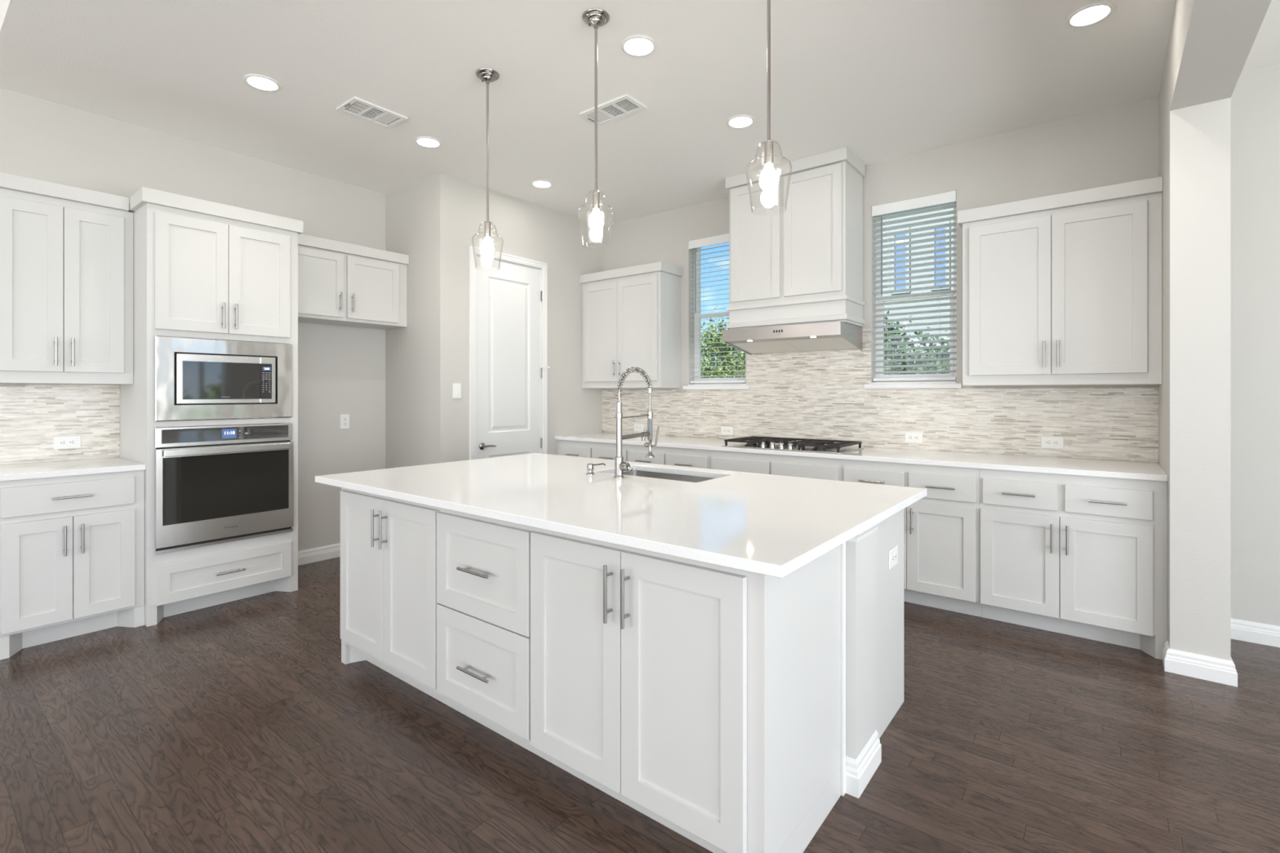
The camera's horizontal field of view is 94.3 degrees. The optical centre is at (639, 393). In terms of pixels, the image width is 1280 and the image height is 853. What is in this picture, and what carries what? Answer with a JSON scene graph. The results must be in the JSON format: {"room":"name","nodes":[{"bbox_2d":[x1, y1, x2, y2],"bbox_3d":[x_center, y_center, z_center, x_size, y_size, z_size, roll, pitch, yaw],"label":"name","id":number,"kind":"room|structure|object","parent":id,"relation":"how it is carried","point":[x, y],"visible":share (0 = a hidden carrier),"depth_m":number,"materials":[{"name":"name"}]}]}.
{"room":"kitchen","nodes":[
{"label":"kitchen","id":0,"kind":"room"},
{"bbox_2d":[0,88,385,551],"bbox_3d":[-3.896,-0.359,3.091,0.200,3.350,9.447,0,0,38],"label":"wall","id":1,"kind":"structure","parent":0,"point":[341,369],"depth_m":4.57,"materials":[{"name":"grey paint"}]},
{"bbox_2d":[0,383,119,465],"bbox_3d":[-3.442,0.175,3.499,0.008,0.454,0.573,0,0,38],"label":"tile backsplash","id":2,"kind":"structure","parent":1,"relation":"attached to","point":[31,415],"depth_m":3.50,"materials":[{"name":"stone"}]},
{"bbox_2d":[53,435,80,449],"bbox_3d":[-3.406,0.292,3.531,0.008,0.076,0.118,0,0,38],"label":"wall outlet","id":3,"kind":"object","parent":2,"relation":"attached to","point":[61,442],"visible":1,"depth_m":3.53,"materials":[{"name":"white plastic"}]},
{"bbox_2d":[58,440,66,444],"bbox_3d":[-3.415,0.292,3.514,0.002,0.027,0.033,0,0,38],"label":"receptacle","id":4,"kind":"object","parent":3,"relation":"attached to","point":[60,442],"depth_m":3.51,"materials":[{"name":"white plastic"}]},
{"bbox_2d":[68,440,75,444],"bbox_3d":[-3.391,0.292,3.545,0.002,0.027,0.033,0,0,38],"label":"receptacle","id":5,"kind":"object","parent":3,"relation":"attached to","point":[70,442],"depth_m":3.55,"materials":[{"name":"white plastic"}]},
{"bbox_2d":[0,172,133,384],"bbox_3d":[-3.289,-0.600,3.379,0.398,1.092,0.573,0,0,38],"label":"upper cabinet","id":6,"kind":"object","parent":1,"relation":"attached to","point":[67,251],"visible":1,"depth_m":3.26,"materials":[{"name":"white paint"}]},
{"bbox_2d":[297,542,340,565],"bbox_3d":[-2.072,1.263,4.575,0.833,0.105,1.216,0,0,38],"label":"baseboard","id":7,"kind":"structure","parent":1,"relation":"attached to","point":[332,551],"depth_m":4.66,"materials":[{"name":"white paint"}]},
{"bbox_2d":[340,413,349,429],"bbox_3d":[-2.399,0.230,4.826,0.008,0.118,0.076,0,0,38],"label":"wall outlet","id":8,"kind":"object","parent":1,"relation":"attached to","point":[344,419],"visible":1,"depth_m":4.82,"materials":[{"name":"white plastic"}]},
{"bbox_2d":[297,233,408,329],"bbox_3d":[-2.325,-0.840,4.604,0.398,0.588,0.952,0,0,38],"label":"upper cabinet","id":9,"kind":"object","parent":1,"relation":"attached to","point":[340,283],"visible":0.82,"depth_m":4.51,"materials":[{"name":"white paint"}]},
{"bbox_2d":[385,172,602,468],"bbox_3d":[-1.223,-0.198,5.672,0.813,3.028,2.087,0,0,38],"label":"wall","id":10,"kind":"structure","parent":0,"point":[433,220],"depth_m":4.88,"materials":[{"name":"grey paint"}]},
{"bbox_2d":[453,383,461,398],"bbox_3d":[-1.452,-0.019,4.714,0.010,0.120,0.076,0,0,38],"label":"light switch","id":11,"kind":"object","parent":10,"relation":"attached to","point":[456,387],"visible":1,"depth_m":4.71,"materials":[{"name":"white plastic"}]},
{"bbox_2d":[469,245,550,459],"bbox_3d":[-1.146,0.061,5.163,0.167,2.510,0.848,0,0,38],"label":"door","id":12,"kind":"structure","parent":10,"relation":"in","point":[508,366],"depth_m":5.11,"materials":[{"name":"white paint"}]},
{"bbox_2d":[0,556,1279,852],"bbox_3d":[-0.407,1.376,0.350,9.073,0.120,9.447,0,0,38],"label":"floor","id":13,"kind":"structure","parent":0,"point":[241,726],"depth_m":2.16,"materials":[{"name":"brown wood"}]},
{"bbox_2d":[0,470,144,659],"bbox_3d":[-3.194,0.874,3.305,0.638,0.883,0.573,0,0,38],"label":"base cabinet","id":14,"kind":"object","parent":13,"relation":"on","point":[72,548],"visible":0.98,"depth_m":3.12,"materials":[{"name":"white paint"}]},
{"bbox_2d":[0,457,146,481],"bbox_3d":[-3.205,0.417,3.313,0.610,0.030,0.574,0,0,38],"label":"countertop","id":15,"kind":"structure","parent":14,"relation":"on","point":[81,467],"depth_m":3.22,"materials":[{"name":"white stone"}]},
{"bbox_2d":[120,186,302,626],"bbox_3d":[-2.756,0.083,3.829,0.680,2.466,0.841,0,0,38],"label":"tall cabinet","id":16,"kind":"object","parent":13,"relation":"on","point":[203,268],"visible":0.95,"depth_m":3.57,"materials":[{"name":"white paint"}]},
{"bbox_2d":[154,335,292,421],"bbox_3d":[-2.664,-0.084,3.754,0.387,0.482,0.718,0,0,38],"label":"microwave","id":17,"kind":"object","parent":16,"relation":"in","point":[227,385],"visible":1,"depth_m":3.60,"materials":[{"name":"silver metal"}]},
{"bbox_2d":[173,352,275,404],"bbox_3d":[-2.680,-0.085,3.764,0.348,0.302,0.537,0,0,38],"label":"oven","id":18,"kind":"object","parent":17,"relation":"in","point":[175,353],"depth_m":3.52,"materials":[{"name":"silver"}]},
{"bbox_2d":[154,422,293,554],"bbox_3d":[-2.649,0.554,3.744,0.422,0.716,0.720,0,0,38],"label":"oven","id":19,"kind":"object","parent":16,"relation":"in","point":[214,484],"visible":1,"depth_m":3.60,"materials":[{"name":"silver metal"}]},
{"bbox_2d":[155,422,289,448],"bbox_3d":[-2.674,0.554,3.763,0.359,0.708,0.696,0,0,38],"label":"control panel","id":20,"kind":"object","parent":19,"relation":"in","point":[183,437],"depth_m":3.61,"materials":[{"name":"silver metal"}]},
{"bbox_2d":[340,487,457,711],"bbox_3d":[-0.973,0.874,2.850,0.836,0.883,0.628,0,0,38],"label":"base cabinet","id":21,"kind":"object","parent":13,"relation":"on","point":[388,602],"visible":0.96,"depth_m":2.59,"materials":[{"name":"white paint"}]},
{"bbox_2d":[315,453,927,577],"bbox_3d":[-0.185,0.417,2.691,2.428,0.030,1.422,0,0,38],"label":"countertop","id":22,"kind":"structure","parent":21,"relation":"on","point":[771,525],"depth_m":2.19,"materials":[{"name":"white stone"}]},
{"bbox_2d":[586,462,605,475],"bbox_3d":[-0.218,0.376,2.984,0.041,0.052,0.134,0,0,38],"label":"soap dispenser","id":23,"kind":"object","parent":22,"relation":"on","point":[589,466],"visible":1,"depth_m":2.94,"materials":[{"name":"silver metal"}]},
{"bbox_2d":[613,366,659,478],"bbox_3d":[-0.009,0.135,2.924,0.099,0.533,0.291,0,0,35],"label":"kitchen faucet","id":24,"kind":"object","parent":22,"relation":"on","point":[621,465],"visible":1,"depth_m":2.85,"materials":[{"name":"silver metal"}]},
{"bbox_2d":[623,470,714,482],"bbox_3d":[0.114,0.540,2.999,0.667,0.216,0.384,0,0,38],"label":"undermount sink","id":25,"kind":"object","parent":22,"relation":"in","point":[635,473],"visible":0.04,"depth_m":3.19,"materials":[{"name":"metal"}]},
{"bbox_2d":[436,507,551,763],"bbox_3d":[-0.425,0.874,2.420,0.556,0.883,0.628,0,0,38],"label":"base cabinet","id":26,"kind":"object","parent":13,"relation":"on","point":[483,564],"visible":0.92,"depth_m":2.18,"materials":[{"name":"white paint"}]},
{"bbox_2d":[556,440,628,461],"bbox_3d":[-0.261,0.874,5.534,0.869,0.883,0.695,0,0,38],"label":"base cabinet","id":27,"kind":"object","parent":13,"relation":"on","point":[603,451],"visible":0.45,"depth_m":5.30,"materials":[{"name":"white paint"}]},
{"bbox_2d":[627,444,710,468],"bbox_3d":[0.398,0.874,5.015,0.807,0.883,0.695,0,0,38],"label":"base cabinet","id":28,"kind":"object","parent":13,"relation":"on","point":[685,457],"visible":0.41,"depth_m":4.74,"materials":[{"name":"white paint"}]},
{"bbox_2d":[530,527,840,852],"bbox_3d":[0.135,0.874,1.980,0.867,0.883,0.628,0,0,38],"label":"base cabinet","id":29,"kind":"object","parent":13,"relation":"on","point":[704,699],"visible":0.96,"depth_m":1.71,"materials":[{"name":"white paint"}]},
{"bbox_2d":[710,449,841,480],"bbox_3d":[1.113,0.874,4.454,1.009,0.883,0.695,0,0,38],"label":"base cabinet","id":30,"kind":"object","parent":13,"relation":"on","point":[827,468],"visible":0.17,"depth_m":4.18,"materials":[{"name":"white paint"}]},
{"bbox_2d":[555,432,1168,481],"bbox_3d":[1.099,0.417,4.492,4.295,0.030,0.672,0,0,38],"label":"countertop","id":31,"kind":"structure","parent":30,"relation":"on","point":[1056,465],"depth_m":3.70,"materials":[{"name":"white stone"}]},
{"bbox_2d":[721,435,864,453],"bbox_3d":[1.125,0.376,4.401,0.900,0.052,0.500,0,0,38],"label":"gas cooktop","id":32,"kind":"object","parent":31,"relation":"in","point":[833,446],"visible":1,"depth_m":4.30,"materials":[{"name":"metal"}]},
{"bbox_2d":[840,509,903,798],"bbox_3d":[0.025,0.874,2.921,2.319,0.883,0.757,0,0,38],"label":"wall","id":33,"kind":"structure","parent":13,"relation":"on","point":[872,593],"depth_m":2.05,"materials":[{"name":"white paint"}]},
{"bbox_2d":[888,545,897,569],"bbox_3d":[1.023,0.661,2.395,0.008,0.076,0.118,0,0,38],"label":"wall outlet","id":34,"kind":"object","parent":33,"relation":"attached to","point":[893,553],"visible":1,"depth_m":2.38,"materials":[{"name":"white plastic"}]},
{"bbox_2d":[841,459,982,617],"bbox_3d":[1.823,0.874,3.895,0.796,0.883,0.695,0,0,38],"label":"base cabinet","id":35,"kind":"object","parent":13,"relation":"on","point":[941,529],"visible":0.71,"depth_m":3.54,"materials":[{"name":"white paint"}]},
{"bbox_2d":[979,468,1167,659],"bbox_3d":[2.455,0.874,3.399,0.810,0.883,0.695,0,0,38],"label":"base cabinet","id":36,"kind":"object","parent":13,"relation":"on","point":[1085,557],"visible":0.99,"depth_m":3.13,"materials":[{"name":"white paint"}]},
{"bbox_2d":[0,0,1279,226],"bbox_3d":[1.149,-1.962,2.330,9.073,0.500,4.409,0,0,38],"label":"ceiling","id":37,"kind":"structure","parent":0,"point":[878,80],"depth_m":3.18,"materials":[{"name":"white paint"}]},
{"bbox_2d":[243,74,280,91],"bbox_3d":[-2.079,-1.708,3.270,0.176,0.008,0.176,0,0,38],"label":"recessed light","id":38,"kind":"object","parent":37,"relation":"in","point":[259,82],"visible":1,"depth_m":3.27,"materials":[{"name":"white plastic"}]},
{"bbox_2d":[336,96,407,128],"bbox_3d":[-1.631,-1.704,3.618,0.225,0.016,0.330,0,0,38],"label":"ceiling vent","id":39,"kind":"object","parent":37,"relation":"in","point":[357,107],"visible":1,"depth_m":3.61,"materials":[{"name":"white metal"}]},
{"bbox_2d":[414,136,441,147],"bbox_3d":[-1.442,-1.708,4.041,0.176,0.008,0.176,0,0,38],"label":"recessed light","id":40,"kind":"object","parent":37,"relation":"in","point":[424,141],"visible":1,"depth_m":4.03,"materials":[{"name":"white plastic"}]},
{"bbox_2d":[471,68,503,267],"bbox_3d":[-0.818,-1.190,3.187,0.166,1.042,0.166,0,0,-22],"label":"pendant lamp","id":41,"kind":"object","parent":37,"relation":"hanging from","point":[486,75],"visible":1,"depth_m":3.18,"materials":[{"name":"clear glass"}]},
{"bbox_2d":[484,221,490,237],"bbox_3d":[-0.818,-0.879,3.187,0.033,0.084,0.033,0,0,38],"label":"socket","id":42,"kind":"object","parent":41,"relation":"attached to","point":[487,224],"depth_m":3.17,"materials":[{"name":"grey metal"}]},
{"bbox_2d":[530,179,552,187],"bbox_3d":[-0.801,-1.708,4.848,0.176,0.008,0.176,0,0,38],"label":"recessed light","id":43,"kind":"object","parent":37,"relation":"in","point":[540,183],"visible":1,"depth_m":4.85,"materials":[{"name":"white"}]},
{"bbox_2d":[577,8,614,246],"bbox_3d":[-0.200,-1.190,2.701,0.166,1.042,0.166,0,0,-22],"label":"pendant lamp","id":44,"kind":"object","parent":37,"relation":"hanging from","point":[596,18],"visible":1,"depth_m":2.69,"materials":[{"name":"white"}]},
{"bbox_2d":[592,190,599,209],"bbox_3d":[-0.200,-0.879,2.701,0.033,0.084,0.033,0,0,38],"label":"socket","id":45,"kind":"object","parent":44,"relation":"attached to","point":[596,193],"depth_m":2.69,"materials":[{"name":"grey metal"}]},
{"bbox_2d":[578,93,647,125],"bbox_3d":[-0.164,-1.704,3.582,0.375,0.016,0.194,0,0,38],"label":"ceiling vent","id":46,"kind":"object","parent":37,"relation":"in","point":[624,105],"visible":0.95,"depth_m":3.57,"materials":[{"name":"white metal"}]},
{"bbox_2d":[621,35,656,56],"bbox_3d":[-0.006,-1.708,2.923,0.176,0.008,0.176,0,0,38],"label":"recessed light","id":47,"kind":"object","parent":37,"relation":"in","point":[634,45],"visible":1,"depth_m":2.91,"materials":[{"name":"white plastic"}]},
{"bbox_2d":[726,115,755,128],"bbox_3d":[0.633,-1.708,3.735,0.176,0.008,0.176,0,0,38],"label":"recessed light","id":48,"kind":"object","parent":37,"relation":"in","point":[738,121],"visible":1,"depth_m":3.73,"materials":[{"name":"white plastic"}]},
{"bbox_2d":[746,0,791,212],"bbox_3d":[0.472,-1.190,2.173,0.166,1.042,0.166,0,0,-22],"label":"pendant lamp","id":49,"kind":"object","parent":37,"relation":"hanging from","point":[768,181],"visible":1,"depth_m":2.16,"materials":[{"name":"white"}]},
{"bbox_2d":[764,140,773,164],"bbox_3d":[0.472,-0.879,2.173,0.033,0.084,0.033,0,0,38],"label":"socket","id":50,"kind":"object","parent":49,"relation":"attached to","point":[768,144],"depth_m":2.16,"materials":[{"name":"grey metal"}]},
{"bbox_2d":[1066,1,1115,27],"bbox_3d":[2.033,-1.708,2.682,0.176,0.008,0.176,0,0,38],"label":"recessed light","id":51,"kind":"object","parent":37,"relation":"in","point":[1093,13],"visible":1,"depth_m":2.68,"materials":[{"name":"white plastic"}]},
{"bbox_2d":[602,97,1158,390],"bbox_3d":[1.368,-0.198,4.835,4.296,3.028,0.200,0,0,38],"label":"wall","id":52,"kind":"structure","parent":0,"point":[1119,144],"depth_m":4.05,"materials":[{"name":"grey paint"}]},
{"bbox_2d":[579,261,682,388],"bbox_3d":[-0.108,-0.603,5.633,0.988,1.106,0.369,0,0,38],"label":"upper cabinet","id":53,"kind":"object","parent":52,"relation":"attached to","point":[630,316],"visible":0.98,"depth_m":5.45,"materials":[{"name":"white paint"}]},
{"bbox_2d":[683,383,749,389],"bbox_3d":[0.694,-0.058,5.281,0.670,0.046,0.120,0,0,38],"label":"sill","id":54,"kind":"structure","parent":52,"relation":"attached to","point":[723,386],"depth_m":5.21,"materials":[{"name":"white paint"}]},
{"bbox_2d":[694,243,746,384],"bbox_3d":[0.750,-0.733,5.345,0.589,1.326,0.072,0,0,38],"label":"window","id":55,"kind":"structure","parent":52,"relation":"in","point":[697,331],"depth_m":5.49,"materials":[{"name":"white plastic"}]},
{"bbox_2d":[688,233,746,383],"bbox_3d":[0.695,-0.743,5.275,0.586,1.303,0.071,0,0,38],"label":"window blind","id":56,"kind":"object","parent":55,"relation":"attached to","point":[723,238],"visible":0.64,"depth_m":5.32,"materials":[{"name":"white plastic"}]},
{"bbox_2d":[725,146,865,329],"bbox_3d":[1.183,-1.106,4.579,0.961,1.212,0.412,0,0,38],"label":"upper cabinet","id":57,"kind":"object","parent":52,"relation":"attached to","point":[802,263],"visible":0.91,"depth_m":4.37,"materials":[{"name":"white paint"}]},
{"bbox_2d":[722,321,862,355],"bbox_3d":[1.158,-0.410,4.560,0.933,0.172,0.470,0,0,38],"label":"range hood","id":58,"kind":"object","parent":57,"relation":"attached to","point":[833,335],"visible":1,"depth_m":4.42,"materials":[{"name":"silver metal"}]},
{"bbox_2d":[602,328,1158,462],"bbox_3d":[1.304,-0.041,4.753,4.295,0.886,0.008,0,0,38],"label":"tile backsplash","id":59,"kind":"structure","parent":52,"relation":"attached to","point":[820,394],"depth_m":4.38,"materials":[{"name":"tile"}]},
{"bbox_2d":[634,423,643,431],"bbox_3d":[-0.013,0.334,5.777,0.118,0.076,0.008,0,0,38],"label":"wall outlet","id":60,"kind":"object","parent":59,"relation":"attached to","point":[637,427],"visible":1,"depth_m":5.77,"materials":[{"name":"white plastic"}]},
{"bbox_2d":[720,426,733,435],"bbox_3d":[0.757,0.326,5.171,0.118,0.076,0.008,0,0,38],"label":"wall outlet","id":61,"kind":"object","parent":59,"relation":"attached to","point":[725,430],"visible":1,"depth_m":5.17,"materials":[{"name":"white plastic"}]},
{"bbox_2d":[905,431,922,443],"bbox_3d":[1.952,0.316,4.232,0.118,0.076,0.008,0,0,38],"label":"wall outlet","id":62,"kind":"object","parent":59,"relation":"attached to","point":[910,437],"visible":1,"depth_m":4.23,"materials":[{"name":"white plastic"}]},
{"bbox_2d":[1040,435,1063,448],"bbox_3d":[2.591,0.310,3.730,0.118,0.076,0.008,0,0,38],"label":"wall outlet","id":63,"kind":"object","parent":59,"relation":"attached to","point":[1051,442],"visible":1,"depth_m":3.73,"materials":[{"name":"white plastic"}]},
{"bbox_2d":[1045,440,1051,444],"bbox_3d":[2.574,0.310,3.740,0.033,0.027,0.002,0,0,38],"label":"receptacle","id":64,"kind":"object","parent":63,"relation":"attached to","point":[1047,442],"depth_m":3.74,"materials":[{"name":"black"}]},
{"bbox_2d":[1053,440,1059,444],"bbox_3d":[2.604,0.310,3.716,0.033,0.027,0.002,0,0,38],"label":"receptacle","id":65,"kind":"object","parent":63,"relation":"attached to","point":[1055,442],"depth_m":3.71,"materials":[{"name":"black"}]},
{"bbox_2d":[864,381,961,388],"bbox_3d":[1.967,-0.058,4.281,0.648,0.046,0.120,0,0,38],"label":"sill","id":66,"kind":"structure","parent":52,"relation":"attached to","point":[945,384],"depth_m":4.22,"materials":[{"name":"white paint"}]},
{"bbox_2d":[875,201,956,382],"bbox_3d":[2.023,-0.733,4.345,0.567,1.326,0.072,0,0,38],"label":"window","id":67,"kind":"structure","parent":52,"relation":"in","point":[952,337],"depth_m":4.35,"materials":[{"name":"white plastic"}]},
{"bbox_2d":[871,190,956,381],"bbox_3d":[1.968,-0.743,4.274,0.564,1.303,0.071,0,0,38],"label":"window blind","id":68,"kind":"object","parent":67,"relation":"attached to","point":[951,196],"visible":0.88,"depth_m":4.27,"materials":[{"name":"white plastic"}]},
{"bbox_2d":[957,176,1162,386],"bbox_3d":[2.495,-0.603,3.587,0.979,1.106,0.369,0,0,38],"label":"upper cabinet","id":69,"kind":"object","parent":52,"relation":"attached to","point":[1065,288],"visible":1,"depth_m":3.43,"materials":[{"name":"white paint"}]},
{"bbox_2d":[1158,0,1271,660],"bbox_3d":[1.838,-0.198,1.790,0.206,3.028,4.409,0,0,38],"label":"wall","id":70,"kind":"structure","parent":0,"point":[1210,44],"depth_m":2.74,"materials":[{"name":"grey paint"}]},
{"bbox_2d":[1162,640,1237,687],"bbox_3d":[2.808,1.263,3.024,0.246,0.105,0.735,0,0,38],"label":"baseboard","id":71,"kind":"structure","parent":70,"relation":"attached to","point":[1175,661],"depth_m":2.74,"materials":[{"name":"white paint"}]},
{"bbox_2d":[1231,63,1279,626],"bbox_3d":[4.518,-0.198,2.317,3.358,3.028,0.267,0,0,38],"label":"wall","id":72,"kind":"structure","parent":0,"point":[1255,95],"depth_m":3.14,"materials":[{"name":"grey paint"}]},
{"bbox_2d":[1231,617,1279,647],"bbox_3d":[4.430,1.263,2.204,3.358,0.105,0.020,0,0,38],"label":"baseboard","id":73,"kind":"structure","parent":72,"relation":"attached to","point":[1242,630],"depth_m":3.13,"materials":[{"name":"white paint"}]},
{"label":"outside","id":74,"kind":"structure","parent":0,"visible":0},
{"bbox_3d":[12.358,1.716,15.725,80.000,0.200,80.000,0,0,38],"label":"lawn","id":75,"kind":"structure","parent":74,"visible":0},
{"bbox_2d":[701,306,745,377],"bbox_3d":[1.356,-0.052,11.564,2.984,3.349,2.738,0,0,17],"label":"leafy tree","id":76,"kind":"object","parent":75,"relation":"on","point":[712,341],"visible":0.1,"depth_m":11.33,"materials":[{"name":"green plant"}]},
{"bbox_2d":[701,350,745,377],"bbox_3d":[1.491,0.264,17.012,5.223,3.395,4.671,0,0,-19],"label":"leafy tree","id":77,"kind":"object","parent":75,"relation":"on","point":[710,364],"visible":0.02,"depth_m":16.42,"materials":[{"name":"green plant"}]},
{"bbox_2d":[884,311,950,374],"bbox_3d":[3.581,0.146,8.734,2.730,2.953,2.440,0,0,-4],"label":"shrub","id":78,"kind":"object","parent":75,"relation":"on","point":[931,350],"visible":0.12,"depth_m":8.45,"materials":[{"name":"green plant"}]},
{"bbox_2d":[882,202,953,364],"bbox_3d":[10.210,-2.409,11.372,12.800,8.050,5.500,0,0,38],"label":"house","id":79,"kind":"structure","parent":75,"relation":"on","point":[949,209],"depth_m":12.06,"materials":[{"name":"grey"}]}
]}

